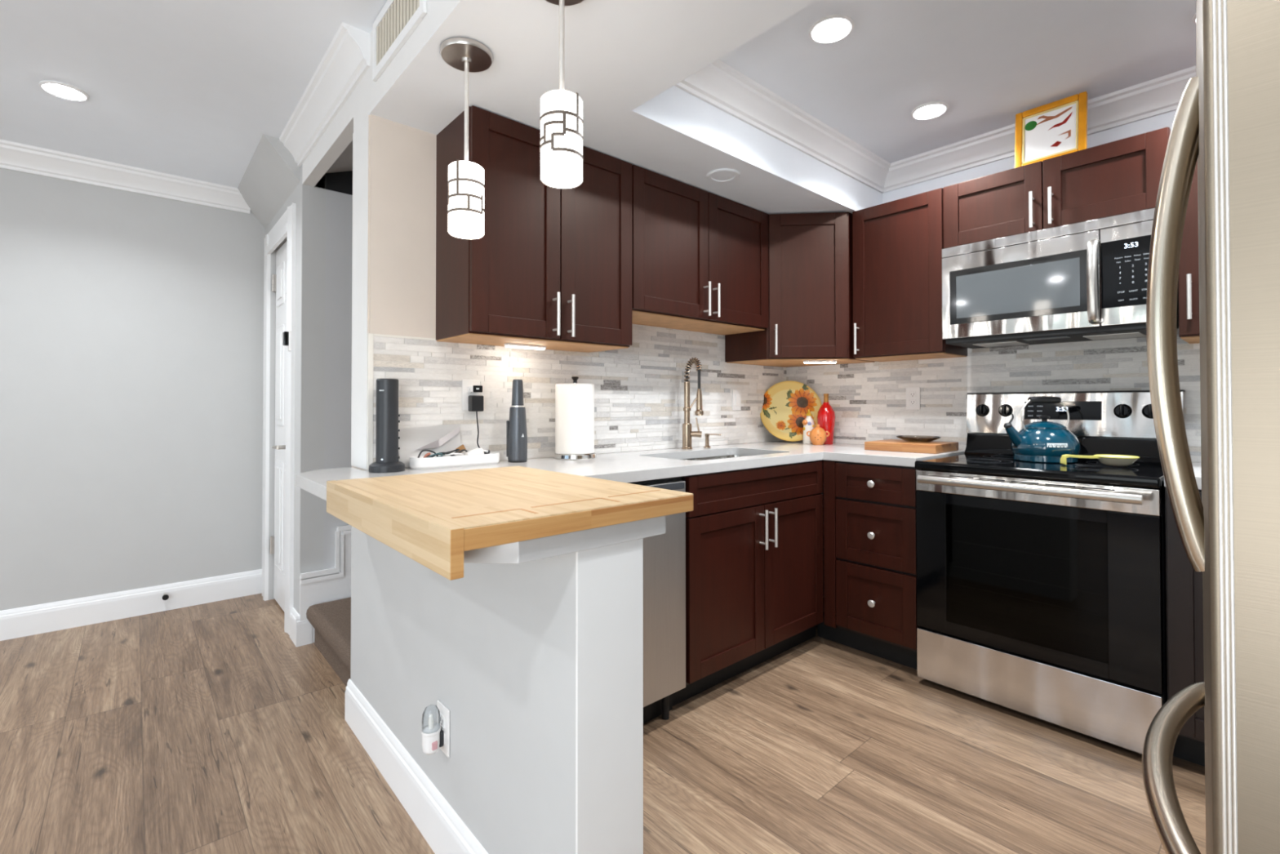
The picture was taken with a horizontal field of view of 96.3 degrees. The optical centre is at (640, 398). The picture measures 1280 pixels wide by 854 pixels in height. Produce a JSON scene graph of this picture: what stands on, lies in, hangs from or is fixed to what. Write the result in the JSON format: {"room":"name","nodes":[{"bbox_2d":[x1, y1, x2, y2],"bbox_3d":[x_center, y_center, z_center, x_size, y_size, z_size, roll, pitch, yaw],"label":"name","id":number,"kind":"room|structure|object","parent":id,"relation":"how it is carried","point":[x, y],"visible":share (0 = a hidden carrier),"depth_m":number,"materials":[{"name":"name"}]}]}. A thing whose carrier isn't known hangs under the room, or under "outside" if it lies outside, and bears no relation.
{"room":"kitchen","nodes":[
{"label":"kitchen","id":0,"kind":"room"},
{"bbox_2d":[0,168,265,610],"bbox_3d":[-2.922,-0.030,3.006,6.700,2.400,0.100,1,-1,-41],"label":"wall","id":1,"kind":"structure","parent":0,"point":[131,324],"depth_m":3.07,"materials":[{"name":"grey paint"}]},
{"bbox_2d":[0,139,250,213],"bbox_3d":[-3.849,-1.184,2.076,4.063,0.112,0.088,1,-1,-41],"label":"trim","id":2,"kind":"structure","parent":1,"relation":"attached to","point":[14,156],"depth_m":3.03,"materials":[{"name":"white paint"}]},
{"bbox_2d":[0,568,262,640],"bbox_3d":[-3.841,1.089,2.103,4.143,0.142,0.016,1,-1,-41],"label":"baseboard","id":3,"kind":"structure","parent":1,"relation":"attached to","point":[24,621],"depth_m":3.05,"materials":[{"name":"white paint"}]},
{"bbox_2d":[162,592,168,599],"bbox_3d":[-2.610,1.086,3.146,0.027,0.029,0.055,1,-1,-41],"label":"door stop","id":4,"kind":"object","parent":1,"relation":"attached to","point":[165,597],"visible":1,"depth_m":3.13,"materials":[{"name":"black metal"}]},
{"bbox_2d":[314,175,324,189],"bbox_3d":[-1.587,-1.228,2.817,0.046,0.410,0.080,1,-1,-41],"label":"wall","id":5,"kind":"structure","parent":0,"point":[324,175],"depth_m":2.79,"materials":[{"name":"paint"}]},
{"bbox_2d":[237,133,300,228],"bbox_3d":[-2.030,-1.137,3.091,0.152,0.185,0.975,1,-1,-41],"label":"wall","id":6,"kind":"structure","parent":5,"relation":"attached to","point":[272,174],"depth_m":2.97,"materials":[{"name":"grey paint"}]},
{"bbox_2d":[265,163,325,614],"bbox_3d":[-1.917,-0.029,3.142,0.100,2.400,1.027,1,-1,-41],"label":"door frame","id":7,"kind":"structure","parent":5,"relation":"in","point":[310,201],"depth_m":2.77,"materials":[{"name":"white paint"}]},
{"bbox_2d":[262,202,296,635],"bbox_3d":[-1.976,0.104,3.133,0.118,2.135,0.810,1,-1,-41],"label":"door","id":8,"kind":"structure","parent":7,"relation":"attached to","point":[283,282],"depth_m":3.17,"materials":[{"name":"white paint"}]},
{"bbox_2d":[282,330,291,351],"bbox_3d":[-1.761,-0.287,2.852,0.030,0.100,0.045,1,-1,-41],"label":"sensor","id":9,"kind":"object","parent":8,"relation":"attached to","point":[286,335],"visible":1,"depth_m":2.84,"materials":[{"name":"black plastic"}]},
{"bbox_2d":[289,607,312,646],"bbox_3d":[-1.643,1.096,2.769,0.066,0.142,0.158,1,-1,-41],"label":"baseboard","id":10,"kind":"structure","parent":7,"relation":"attached to","point":[300,632],"depth_m":2.72,"materials":[{"name":"white paint"}]},
{"bbox_2d":[323,170,352,569],"bbox_3d":[-0.647,-0.124,3.634,2.460,2.600,0.080,1,-1,-41],"label":"wall","id":11,"kind":"structure","parent":0,"point":[339,206],"depth_m":2.83,"materials":[{"name":"paint"}]},
{"bbox_2d":[299,524,351,642],"bbox_3d":[-1.373,0.798,2.910,0.620,0.740,0.026,1,-1,-41],"label":"trim","id":12,"kind":"structure","parent":11,"relation":"attached to","point":[316,587],"depth_m":2.79,"materials":[{"name":"white paint"}]},
{"bbox_2d":[325,140,352,173],"bbox_3d":[-1.015,-1.255,2.701,0.750,0.340,0.853,1,-1,-41],"label":"ceiling","id":13,"kind":"structure","parent":0,"point":[344,162],"depth_m":2.71,"materials":[{"name":"paint"}]},
{"bbox_2d":[302,0,575,853],"bbox_3d":[-0.269,-0.051,1.317,0.152,2.400,3.893,1,-1,-41],"label":"wall","id":14,"kind":"structure","parent":0,"point":[495,644],"depth_m":1.32,"materials":[{"name":"grey paint"}]},
{"bbox_2d":[279,22,370,167],"bbox_3d":[-1.319,-1.183,2.336,0.088,0.112,1.100,1,-1,-41],"label":"trim","id":15,"kind":"structure","parent":14,"relation":"attached to","point":[346,60],"depth_m":2.19,"materials":[{"name":"white paint"}]},
{"bbox_2d":[351,115,368,469],"bbox_3d":[-0.992,-0.363,2.021,0.002,1.212,0.182,1,-1,-41],"label":"trim","id":16,"kind":"structure","parent":14,"relation":"attached to","point":[360,136],"depth_m":2.02,"materials":[{"name":"white paint"}]},
{"bbox_2d":[372,0,426,81],"bbox_3d":[-0.737,-1.147,1.734,0.012,0.190,0.446,1,-1,-41],"label":"air vent","id":17,"kind":"object","parent":14,"relation":"in","point":[397,20],"visible":1,"depth_m":1.76,"materials":[{"name":"white metal"}]},
{"bbox_2d":[344,678,488,853],"bbox_3d":[-0.590,1.080,1.540,0.016,0.142,1.425,1,-1,-41],"label":"baseboard","id":18,"kind":"structure","parent":14,"relation":"attached to","point":[442,828],"depth_m":1.59,"materials":[{"name":"white paint"}]},
{"bbox_2d":[436,699,449,757],"bbox_3d":[-0.499,0.832,1.447,0.007,0.116,0.072,1,-1,-41],"label":"wall outlet","id":19,"kind":"object","parent":14,"relation":"attached to","point":[444,711],"visible":0.79,"depth_m":1.43,"materials":[{"name":"white plastic"}]},
{"bbox_2d":[421,704,443,755],"bbox_3d":[-0.520,0.822,1.428,0.050,0.116,0.046,1,-1,-41],"label":"air freshener","id":20,"kind":"object","parent":19,"relation":"attached to","point":[432,733],"visible":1,"depth_m":1.42,"materials":[{"name":"white plastic"}]},
{"bbox_2d":[431,740,437,750],"bbox_3d":[-0.508,0.855,1.412,0.014,0.020,0.008,1,-1,-41],"label":"switch","id":21,"kind":"object","parent":20,"relation":"attached to","point":[434,743],"depth_m":1.41,"materials":[{"name":"pink plastic"}]},
{"bbox_2d":[440,712,444,728],"bbox_3d":[-0.501,0.812,1.446,0.004,0.028,0.034,1,-1,-41],"label":"socket","id":22,"kind":"object","parent":19,"relation":"attached to","point":[442,714],"depth_m":1.44,"materials":[{"name":"white plastic"}]},
{"bbox_2d":[575,537,643,853],"bbox_3d":[-0.055,0.708,1.067,0.156,0.874,0.006,1,-1,-41],"label":"end panel","id":23,"kind":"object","parent":14,"relation":"attached to","point":[609,579],"depth_m":1.06,"materials":[{"name":"white paint"}]},
{"bbox_2d":[351,114,774,470],"bbox_3d":[-0.029,-0.033,2.861,2.556,2.400,0.189,1,-1,-41],"label":"wall","id":24,"kind":"structure","parent":0,"point":[403,157],"depth_m":2.02,"materials":[{"name":"beige paint"}]},
{"bbox_2d":[435,105,632,352],"bbox_3d":[-0.381,-0.588,2.213,0.699,0.758,0.344,1,-1,-41],"label":"upper cabinet","id":25,"kind":"object","parent":24,"relation":"attached to","point":[551,268],"visible":0.81,"depth_m":2.06,"materials":[{"name":"brown wood"}]},
{"bbox_2d":[503,342,546,349],"bbox_3d":[-0.447,-0.202,2.223,0.170,0.014,0.032,1,-1,-41],"label":"light","id":26,"kind":"object","parent":25,"relation":"attached to","point":[507,344],"visible":1,"depth_m":2.21,"materials":[{"name":"white plastic"}]},
{"bbox_2d":[505,345,545,349],"bbox_3d":[-0.447,-0.197,2.223,0.162,0.005,0.026,1,-1,-41],"label":"diffuser","id":27,"kind":"object","parent":26,"relation":"attached to","point":[532,347],"depth_m":2.22,"materials":[{"name":"white plastic"}]},
{"bbox_2d":[366,324,786,470],"bbox_3d":[-0.010,-0.057,2.759,2.450,0.616,0.009,1,-1,-41],"label":"tiled wall","id":28,"kind":"structure","parent":24,"relation":"attached to","point":[639,388],"depth_m":2.58,"materials":[{"name":"tile"}]},
{"bbox_2d":[462,379,479,410],"bbox_3d":[-0.647,-0.013,2.186,0.072,0.116,0.007,1,-1,-41],"label":"wall outlet","id":29,"kind":"object","parent":28,"relation":"attached to","point":[466,384],"visible":0.6,"depth_m":2.17,"materials":[{"name":"white plastic"}]},
{"bbox_2d":[466,386,475,393],"bbox_3d":[-0.646,-0.033,2.185,0.034,0.028,0.004,1,-1,-41],"label":"socket","id":30,"kind":"object","parent":29,"relation":"attached to","point":[468,387],"depth_m":2.18,"materials":[{"name":"white plastic"}]},
{"bbox_2d":[470,385,482,392],"bbox_3d":[-0.625,-0.036,2.177,0.038,0.026,0.037,1,-1,-41],"label":"charger","id":31,"kind":"object","parent":29,"relation":"attached to","point":[475,388],"visible":1,"depth_m":2.16,"materials":[{"name":"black plastic"}]},
{"bbox_2d":[468,395,487,453],"bbox_3d":[-0.616,0.104,2.166,0.050,0.231,0.064,1,-1,-41],"label":"power adapter","id":32,"kind":"object","parent":29,"relation":"attached to","point":[475,402],"visible":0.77,"depth_m":2.16,"materials":[{"name":"black plastic"}]},
{"bbox_2d":[732,389,741,410],"bbox_3d":[0.543,0.009,3.237,0.072,0.116,0.009,1,-1,-41],"label":"wall switch","id":33,"kind":"object","parent":28,"relation":"attached to","point":[736,397],"visible":1,"depth_m":3.23,"materials":[{"name":"white plastic"}]},
{"bbox_2d":[295,440,964,563],"bbox_3d":[0.281,0.264,2.270,2.655,0.038,1.380,1,-1,-41],"label":"countertop","id":34,"kind":"structure","parent":24,"relation":"on","point":[626,467],"depth_m":2.07,"materials":[{"name":"white stone"}]},
{"bbox_2d":[368,378,404,472],"bbox_3d":[-0.845,0.088,1.911,0.112,0.307,0.112,1,-1,-41],"label":"modem","id":35,"kind":"object","parent":34,"relation":"on","point":[387,421],"visible":1,"depth_m":1.88,"materials":[{"name":"grey plastic"}]},
{"bbox_2d":[398,423,460,466],"bbox_3d":[-0.759,0.167,2.070,0.225,0.145,0.028,1,-1,-41],"label":"envelope","id":36,"kind":"object","parent":34,"relation":"on","point":[437,438],"visible":0.7,"depth_m":2.07,"materials":[{"name":"white paper"}]},
{"bbox_2d":[408,452,499,469],"bbox_3d":[-0.668,0.224,2.076,0.330,0.040,0.090,1,-1,-41],"label":"cable tray","id":37,"kind":"object","parent":34,"relation":"on","point":[456,460],"visible":0.94,"depth_m":2.03,"materials":[{"name":"white plastic"}]},
{"bbox_2d":[423,452,431,457],"bbox_3d":[-0.750,0.207,1.996,0.034,0.038,0.035,0,-1,20],"label":"cable","id":38,"kind":"object","parent":37,"relation":"in","point":[428,454],"visible":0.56,"depth_m":1.99,"materials":[{"name":"plastic"}]},
{"bbox_2d":[417,449,438,457],"bbox_3d":[-0.727,0.203,2.013,0.014,0.050,0.123,-1,-1,44],"label":"cable","id":39,"kind":"object","parent":37,"relation":"on","point":[422,451],"visible":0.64,"depth_m":1.99,"materials":[{"name":"plastic"}]},
{"bbox_2d":[427,453,444,457],"bbox_3d":[-0.726,0.208,2.018,0.063,0.036,0.049,0,-1,-6],"label":"cable","id":40,"kind":"object","parent":37,"relation":"in","point":[437,454],"visible":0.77,"depth_m":2.00,"materials":[{"name":"plastic"}]},
{"bbox_2d":[431,448,467,457],"bbox_3d":[-0.670,0.201,2.071,0.184,0.032,0.046,1,-1,-41],"label":"cable","id":41,"kind":"object","parent":37,"relation":"in","point":[463,450],"visible":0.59,"depth_m":2.04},
{"bbox_2d":[455,444,466,453],"bbox_3d":[-0.661,0.186,2.106,0.038,0.034,0.008,1,-1,-41],"label":"plug adapter","id":42,"kind":"object","parent":41,"relation":"on","point":[462,446],"visible":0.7,"depth_m":2.10,"materials":[{"name":"orange plastic"}]},
{"bbox_2d":[446,448,459,456],"bbox_3d":[-0.677,0.204,2.065,0.051,0.043,0.043,0,-1,-25],"label":"cable","id":43,"kind":"object","parent":37,"relation":"in","point":[455,450],"visible":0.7,"depth_m":2.07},
{"bbox_2d":[442,453,463,456],"bbox_3d":[-0.677,0.205,2.051,0.100,0.022,0.035,0,-1,-35],"label":"cable","id":44,"kind":"object","parent":37,"relation":"in","point":[446,455],"visible":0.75,"depth_m":2.04,"materials":[{"name":"white plastic"}]},
{"bbox_2d":[463,447,488,455],"bbox_3d":[-0.607,0.205,2.124,0.088,0.042,0.040,1,-1,-41],"label":"power adapter","id":45,"kind":"object","parent":37,"relation":"in","point":[477,451],"visible":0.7,"depth_m":2.11,"materials":[{"name":"white plastic"}]},
{"bbox_2d":[326,466,693,580],"bbox_3d":[-0.321,0.233,1.273,0.517,0.075,0.718,1,-1,-41],"label":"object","id":46,"kind":"structure","parent":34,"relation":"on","point":[430,518],"depth_m":1.08,"materials":[{"name":"beige wood"}]},
{"bbox_2d":[506,379,527,462],"bbox_3d":[-0.479,0.086,2.228,0.075,0.320,0.074,1,-1,-41],"label":"bottle","id":47,"kind":"object","parent":34,"relation":"on","point":[516,434],"visible":1,"depth_m":2.20,"materials":[{"name":"grey metal"}]},
{"bbox_2d":[553,376,596,459],"bbox_3d":[-0.273,0.078,2.384,0.176,0.338,0.176,1,-1,-41],"label":"paper towel holder","id":48,"kind":"object","parent":34,"relation":"on","point":[590,455],"visible":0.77,"depth_m":2.31,"materials":[{"name":"silver metal"}]},
{"bbox_2d":[555,383,594,453],"bbox_3d":[-0.274,0.083,2.384,0.161,0.284,0.159,1,-1,-41],"label":"paper towel roll","id":49,"kind":"object","parent":48,"relation":"on","point":[574,402],"visible":1,"depth_m":2.31,"materials":[{"name":"white paper"}]},
{"bbox_2d":[681,357,703,449],"bbox_3d":[0.260,0.023,2.862,0.110,0.458,0.054,0,-1,4],"label":"faucet","id":50,"kind":"object","parent":34,"relation":"on","point":[687,433],"visible":1,"depth_m":2.85,"materials":[{"name":"silver metal"}]},
{"bbox_2d":[703,433,720,448],"bbox_3d":[0.370,0.217,2.958,0.090,0.074,0.036,0,-1,4],"label":"soap dispenser","id":51,"kind":"object","parent":34,"relation":"on","point":[707,435],"visible":1,"depth_m":2.95,"materials":[{"name":"silver metal"}]},
{"bbox_2d":[684,454,748,460],"bbox_3d":[0.348,0.376,2.609,0.690,0.176,0.370,1,-1,-41],"label":"sink","id":52,"kind":"object","parent":34,"relation":"in","point":[731,455],"visible":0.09,"depth_m":2.88,"materials":[{"name":"silver metal"}]},
{"bbox_2d":[760,380,822,441],"bbox_3d":[0.888,0.072,3.382,0.366,0.357,0.093,0,-1,4],"label":"decorative plate","id":53,"kind":"object","parent":34,"relation":"on","point":[786,404],"visible":0.95,"depth_m":3.40,"materials":[{"name":"ceramic"}]},
{"bbox_2d":[802,408,814,444],"bbox_3d":[0.959,0.159,3.268,0.068,0.196,0.071,0,-1,28],"label":"cruet","id":54,"kind":"object","parent":34,"relation":"on","point":[808,424],"visible":0.82,"depth_m":3.25,"materials":[{"name":"white ceramic"}]},
{"bbox_2d":[806,424,829,444],"bbox_3d":[0.981,0.199,3.170,0.092,0.113,0.092,0,-1,-26],"label":"vase","id":55,"kind":"object","parent":34,"relation":"on","point":[818,436],"visible":1,"depth_m":3.14,"materials":[{"name":"orange ceramic"}]},
{"bbox_2d":[817,393,835,444],"bbox_3d":[1.047,0.114,3.232,0.100,0.284,0.100,1,-1,-41],"label":"bottle","id":56,"kind":"object","parent":34,"relation":"on","point":[826,417],"visible":0.91,"depth_m":3.20,"materials":[{"name":"red glass"}]},
{"bbox_2d":[864,439,958,453],"bbox_3d":[1.315,0.231,2.784,0.300,0.040,0.330,1,-1,-43],"label":"chopping board","id":57,"kind":"object","parent":34,"relation":"on","point":[888,445],"visible":0.98,"depth_m":2.69,"materials":[{"name":"brown wood"}]},
{"bbox_2d":[896,435,941,442],"bbox_3d":[1.347,0.197,2.780,0.196,0.026,0.196,1,-1,-41],"label":"glass dish","id":58,"kind":"object","parent":57,"relation":"on","point":[920,438],"visible":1,"depth_m":2.75,"materials":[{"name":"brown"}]},
{"bbox_2d":[631,164,768,335],"bbox_3d":[0.228,-0.658,2.753,0.923,0.605,0.344,1,-1,-41],"label":"upper cabinet","id":59,"kind":"object","parent":24,"relation":"attached to","point":[700,257],"visible":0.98,"depth_m":2.62,"materials":[{"name":"brown wood"}]},
{"bbox_2d":[0,0,1195,187],"bbox_3d":[-1.298,-1.283,1.107,6.800,0.060,5.120,1,-1,-41],"label":"ceiling","id":60,"kind":"structure","parent":0,"point":[191,89],"depth_m":2.12,"materials":[{"name":"paint"}]},
{"bbox_2d":[38,80,88,101],"bbox_3d":[-2.318,-1.230,2.305,0.144,0.017,0.144,1,-1,-41],"label":"recessed light","id":61,"kind":"object","parent":60,"relation":"in","point":[61,90],"visible":1,"depth_m":2.29,"materials":[{"name":"white paint"}]},
{"bbox_2d":[46,84,82,98],"bbox_3d":[-2.318,-1.230,2.305,0.102,0.017,0.102,1,-1,-41],"label":"diffuser","id":62,"kind":"object","parent":61,"relation":"attached to","point":[61,91],"depth_m":2.29,"materials":[{"name":"white plastic"}]},
{"bbox_2d":[808,14,853,43],"bbox_3d":[0.642,-1.236,1.930,0.144,0.017,0.144,1,-1,-41],"label":"recessed light","id":63,"kind":"object","parent":60,"relation":"in","point":[833,28],"visible":1,"depth_m":1.91,"materials":[{"name":"white paint"}]},
{"bbox_2d":[815,19,847,39],"bbox_3d":[0.642,-1.236,1.930,0.102,0.017,0.102,1,-1,-41],"label":"diffuser","id":64,"kind":"object","parent":63,"relation":"attached to","point":[827,29],"depth_m":1.92,"materials":[{"name":"white plastic"}]},
{"bbox_2d":[911,102,948,119],"bbox_3d":[1.243,-1.230,2.466,0.144,0.017,0.144,1,-1,-41],"label":"recessed light","id":65,"kind":"object","parent":60,"relation":"in","point":[932,109],"visible":1,"depth_m":2.45,"materials":[{"name":"white paint"}]},
{"bbox_2d":[916,105,942,118],"bbox_3d":[1.243,-1.230,2.466,0.102,0.017,0.102,1,-1,-41],"label":"diffuser","id":66,"kind":"object","parent":65,"relation":"attached to","point":[926,111],"depth_m":2.45,"materials":[{"name":"white plastic"}]},
{"bbox_2d":[1191,13,1195,23],"bbox_3d":[1.864,-1.238,1.833,0.144,0.017,0.144,1,-1,-41],"label":"recessed light","id":67,"kind":"object","parent":60,"relation":"in","point":[1193,19],"visible":0.06,"depth_m":1.88,"materials":[{"name":"white paint"}]},
{"bbox_2d":[0,592,1205,853],"bbox_3d":[-1.297,1.171,1.078,6.800,0.050,5.120,1,-1,-41],"label":"floor","id":68,"kind":"structure","parent":0,"point":[204,728],"depth_m":1.82,"materials":[{"name":"brown wood"}]},
{"bbox_2d":[306,596,351,686],"bbox_3d":[-0.741,0.598,2.915,1.522,1.140,0.836,1,-1,-41],"label":"stair","id":69,"kind":"structure","parent":68,"relation":"on","point":[331,620],"depth_m":2.50,"materials":[{"name":"brown carpet"}]},
{"bbox_2d":[627,476,685,723],"bbox_3d":[-0.257,0.724,2.099,0.615,0.868,0.596,1,-1,-41],"label":"dishwasher","id":70,"kind":"object","parent":68,"relation":"on","point":[664,554],"visible":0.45,"depth_m":2.02,"materials":[{"name":"silver metal"}]},
{"bbox_2d":[627,476,681,484],"bbox_3d":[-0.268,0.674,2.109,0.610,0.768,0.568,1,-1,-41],"label":"control panel","id":71,"kind":"object","parent":70,"relation":"in","point":[677,478],"depth_m":2.03,"materials":[{"name":"black plastic"}]},
{"bbox_2d":[672,454,823,706],"bbox_3d":[0.357,0.728,2.628,0.995,0.872,0.652,1,-1,-41],"label":"base cabinet","id":72,"kind":"object","parent":68,"relation":"on","point":[754,535],"visible":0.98,"depth_m":2.34,"materials":[{"name":"brown wood"}]},
{"bbox_2d":[817,460,919,669],"bbox_3d":[1.191,0.729,2.758,0.654,0.872,0.517,1,-1,-41],"label":"base cabinet","id":73,"kind":"object","parent":68,"relation":"on","point":[870,545],"visible":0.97,"depth_m":2.52,"materials":[{"name":"brown wood"}]},
{"bbox_2d":[914,389,1185,754],"bbox_3d":[1.591,0.563,2.256,0.706,1.190,0.752,1,-1,-41],"label":"stove","id":74,"kind":"object","parent":68,"relation":"on","point":[1042,587],"visible":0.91,"depth_m":2.05,"materials":[{"name":"black glass"}]},
{"bbox_2d":[914,453,1164,488],"bbox_3d":[1.595,0.269,2.262,0.612,0.034,0.752,1,-1,-41],"label":"cooktop","id":75,"kind":"object","parent":74,"relation":"in","point":[1089,473],"depth_m":2.08,"materials":[{"name":"black glass"}]},
{"bbox_2d":[1004,395,1080,462],"bbox_3d":[1.639,0.122,2.328,0.243,0.262,0.232,1,-1,-41],"label":"kettle","id":76,"kind":"object","parent":74,"relation":"on","point":[1044,441],"visible":1,"depth_m":2.27,"materials":[{"name":"blue metal"}]},
{"bbox_2d":[1060,453,1139,466],"bbox_3d":[1.704,0.230,2.133,0.233,0.038,0.120,0,-1,31],"label":"spoon rest","id":77,"kind":"object","parent":74,"relation":"on","point":[1108,460],"visible":1,"depth_m":2.10,"materials":[{"name":"beige ceramic"}]},
{"bbox_2d":[1164,486,1204,766],"bbox_3d":[2.022,0.717,1.839,0.622,0.872,0.435,1,-1,-41],"label":"base cabinet","id":78,"kind":"object","parent":68,"relation":"on","point":[1184,603],"visible":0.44,"depth_m":1.77,"materials":[{"name":"brown wood"}]},
{"bbox_2d":[1164,462,1201,489],"bbox_3d":[2.018,0.258,1.841,0.620,0.038,0.435,1,-1,-41],"label":"countertop","id":79,"kind":"structure","parent":78,"relation":"on","point":[1196,465],"depth_m":1.82,"materials":[{"name":"white stone"}]},
{"bbox_2d":[1142,0,1279,853],"bbox_3d":[0.941,0.250,0.500,0.760,1.775,0.911,-1,-1,44],"label":"refrigerator","id":80,"kind":"object","parent":68,"relation":"on","point":[1227,118],"visible":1,"depth_m":0.39,"materials":[{"name":"grey metal"}]},
{"bbox_2d":[368,0,882,213],"bbox_3d":[0.936,-1.111,1.706,2.457,0.273,2.860,1,-1,-41],"label":"ceiling","id":81,"kind":"structure","parent":0,"point":[624,60],"depth_m":1.78,"materials":[{"name":"paint"}]},
{"bbox_2d":[440,37,493,239],"bbox_3d":[-0.490,-0.717,1.612,0.142,0.515,0.142,1,-1,-41],"label":"pendant lamp","id":82,"kind":"object","parent":81,"relation":"hanging from","point":[465,184],"visible":1,"depth_m":1.58,"materials":[{"name":"white glass"}]},
{"bbox_2d":[539,0,583,188],"bbox_3d":[-0.183,-0.741,1.332,0.142,0.475,0.142,1,-1,-41],"label":"pendant lamp","id":83,"kind":"object","parent":81,"relation":"hanging from","point":[561,119],"visible":1,"depth_m":1.29,"materials":[{"name":"white glass"}]},
{"bbox_2d":[706,168,739,182],"bbox_3d":[0.356,-0.962,2.478,0.144,0.007,0.144,1,-1,-41],"label":"ceiling speaker","id":84,"kind":"object","parent":81,"relation":"attached to","point":[723,175],"visible":1,"depth_m":2.47,"materials":[{"name":"paint"}]},
{"bbox_2d":[711,172,734,180],"bbox_3d":[0.356,-0.962,2.478,0.102,0.006,0.102,1,-1,-41],"label":"grille","id":85,"kind":"object","parent":84,"relation":"attached to","point":[715,175],"depth_m":2.48,"materials":[{"name":"paint"}]},
{"bbox_2d":[820,110,1176,595],"bbox_3d":[1.928,-0.039,2.502,0.100,2.400,2.960,1,-1,-41],"label":"wall","id":86,"kind":"structure","parent":0,"point":[1164,120],"depth_m":2.70,"materials":[{"name":"paint"}]},
{"bbox_2d":[674,59,890,193],"bbox_3d":[0.673,-1.182,2.500,1.800,0.112,0.088,1,-1,-41],"label":"trim","id":87,"kind":"structure","parent":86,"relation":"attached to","point":[717,84],"depth_m":2.44,"materials":[{"name":"white paint"}]},
{"bbox_2d":[724,212,875,367],"bbox_3d":[0.876,-0.577,3.161,0.611,0.758,0.590,1,-1,-41],"label":"upper cabinet","id":88,"kind":"object","parent":86,"relation":"attached to","point":[811,266],"visible":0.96,"depth_m":2.95,"materials":[{"name":"brown wood"}]},
{"bbox_2d":[803,360,836,363],"bbox_3d":[0.947,-0.193,3.025,0.170,0.014,0.032,0,-1,4],"label":"light","id":89,"kind":"object","parent":88,"relation":"attached to","point":[811,361],"visible":1,"depth_m":3.01,"materials":[{"name":"white plastic"}]},
{"bbox_2d":[804,362,835,363],"bbox_3d":[0.947,-0.189,3.025,0.162,0.005,0.026,0,-1,4],"label":"diffuser","id":90,"kind":"object","parent":89,"relation":"attached to","point":[804,362],"depth_m":3.01,"materials":[{"name":"white plastic"}]},
{"bbox_2d":[852,187,967,361],"bbox_3d":[1.326,-0.581,2.854,0.344,0.758,0.437,1,-1,-41],"label":"upper cabinet","id":91,"kind":"object","parent":86,"relation":"attached to","point":[898,245],"visible":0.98,"depth_m":2.76,"materials":[{"name":"brown wood"}]},
{"bbox_2d":[786,328,1200,462],"bbox_3d":[1.653,0.019,2.732,0.007,0.590,2.250,1,-1,-41],"label":"tiled wall","id":92,"kind":"structure","parent":86,"relation":"attached to","point":[868,400],"depth_m":2.80,"materials":[{"name":"tile"}]},
{"bbox_2d":[906,386,919,409],"bbox_3d":[1.419,-0.001,2.986,0.007,0.116,0.072,1,-1,-41],"label":"wall outlet","id":93,"kind":"object","parent":92,"relation":"attached to","point":[913,393],"visible":1,"depth_m":2.98,"materials":[{"name":"white plastic"}]},
{"bbox_2d":[909,399,915,404],"bbox_3d":[1.417,0.019,2.984,0.004,0.028,0.034,1,-1,-41],"label":"socket","id":94,"kind":"object","parent":93,"relation":"attached to","point":[912,402],"depth_m":2.98,"materials":[{"name":"white plastic"}]},
{"bbox_2d":[909,391,915,397],"bbox_3d":[1.417,-0.021,2.985,0.004,0.028,0.034,1,-1,-41],"label":"socket","id":95,"kind":"object","parent":93,"relation":"attached to","point":[912,394],"depth_m":2.98,"materials":[{"name":"white plastic"}]},
{"bbox_2d":[883,66,1196,192],"bbox_3d":[2.028,-1.186,2.260,0.088,0.112,2.243,1,-1,-41],"label":"trim","id":96,"kind":"structure","parent":86,"relation":"attached to","point":[1162,95],"depth_m":2.62,"materials":[{"name":"white paint"}]},
{"bbox_2d":[943,127,1170,248],"bbox_3d":[1.724,-0.820,2.406,0.344,0.292,0.757,1,-1,-41],"label":"upper cabinet","id":97,"kind":"object","parent":86,"relation":"attached to","point":[1121,176],"visible":0.79,"depth_m":2.28,"materials":[{"name":"brown wood"}]},
{"bbox_2d":[1014,91,1087,168],"bbox_3d":[1.692,-1.095,2.369,0.044,0.256,0.246,1,-1,-41],"label":"framed picture","id":98,"kind":"object","parent":97,"relation":"on","point":[1057,128],"visible":0.86,"depth_m":2.36,"materials":[{"name":"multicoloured paper"}]},
{"bbox_2d":[1024,103,1075,161],"bbox_3d":[1.694,-1.095,2.371,0.027,0.204,0.194,1,-1,-41],"label":"artwork","id":99,"kind":"object","parent":98,"relation":"attached to","point":[1050,131],"depth_m":2.37,"materials":[{"name":"white paper"}]},
{"bbox_2d":[942,208,1178,348],"bbox_3d":[1.703,-0.458,2.381,0.403,0.430,0.748,1,-1,-41],"label":"microwave","id":100,"kind":"object","parent":97,"relation":"attached to","point":[1085,281],"visible":0.94,"depth_m":2.26,"materials":[{"name":"silver metal"}]},
{"bbox_2d":[1177,160,1199,343],"bbox_3d":[2.113,-0.593,1.964,0.344,0.758,0.378,1,-1,-41],"label":"upper cabinet","id":101,"kind":"object","parent":86,"relation":"attached to","point":[1188,272],"visible":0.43,"depth_m":1.99,"materials":[{"name":"brown wood"}]},
{"bbox_2d":[1097,455,1137,466],"bbox_3d":[1.748,0.230,2.106,0.115,0.033,0.128,1,-1,-41],"label":"bowl","id":102,"kind":"object","parent":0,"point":[1114,460],"depth_m":2.07,"materials":[{"name":"beige ceramic"}]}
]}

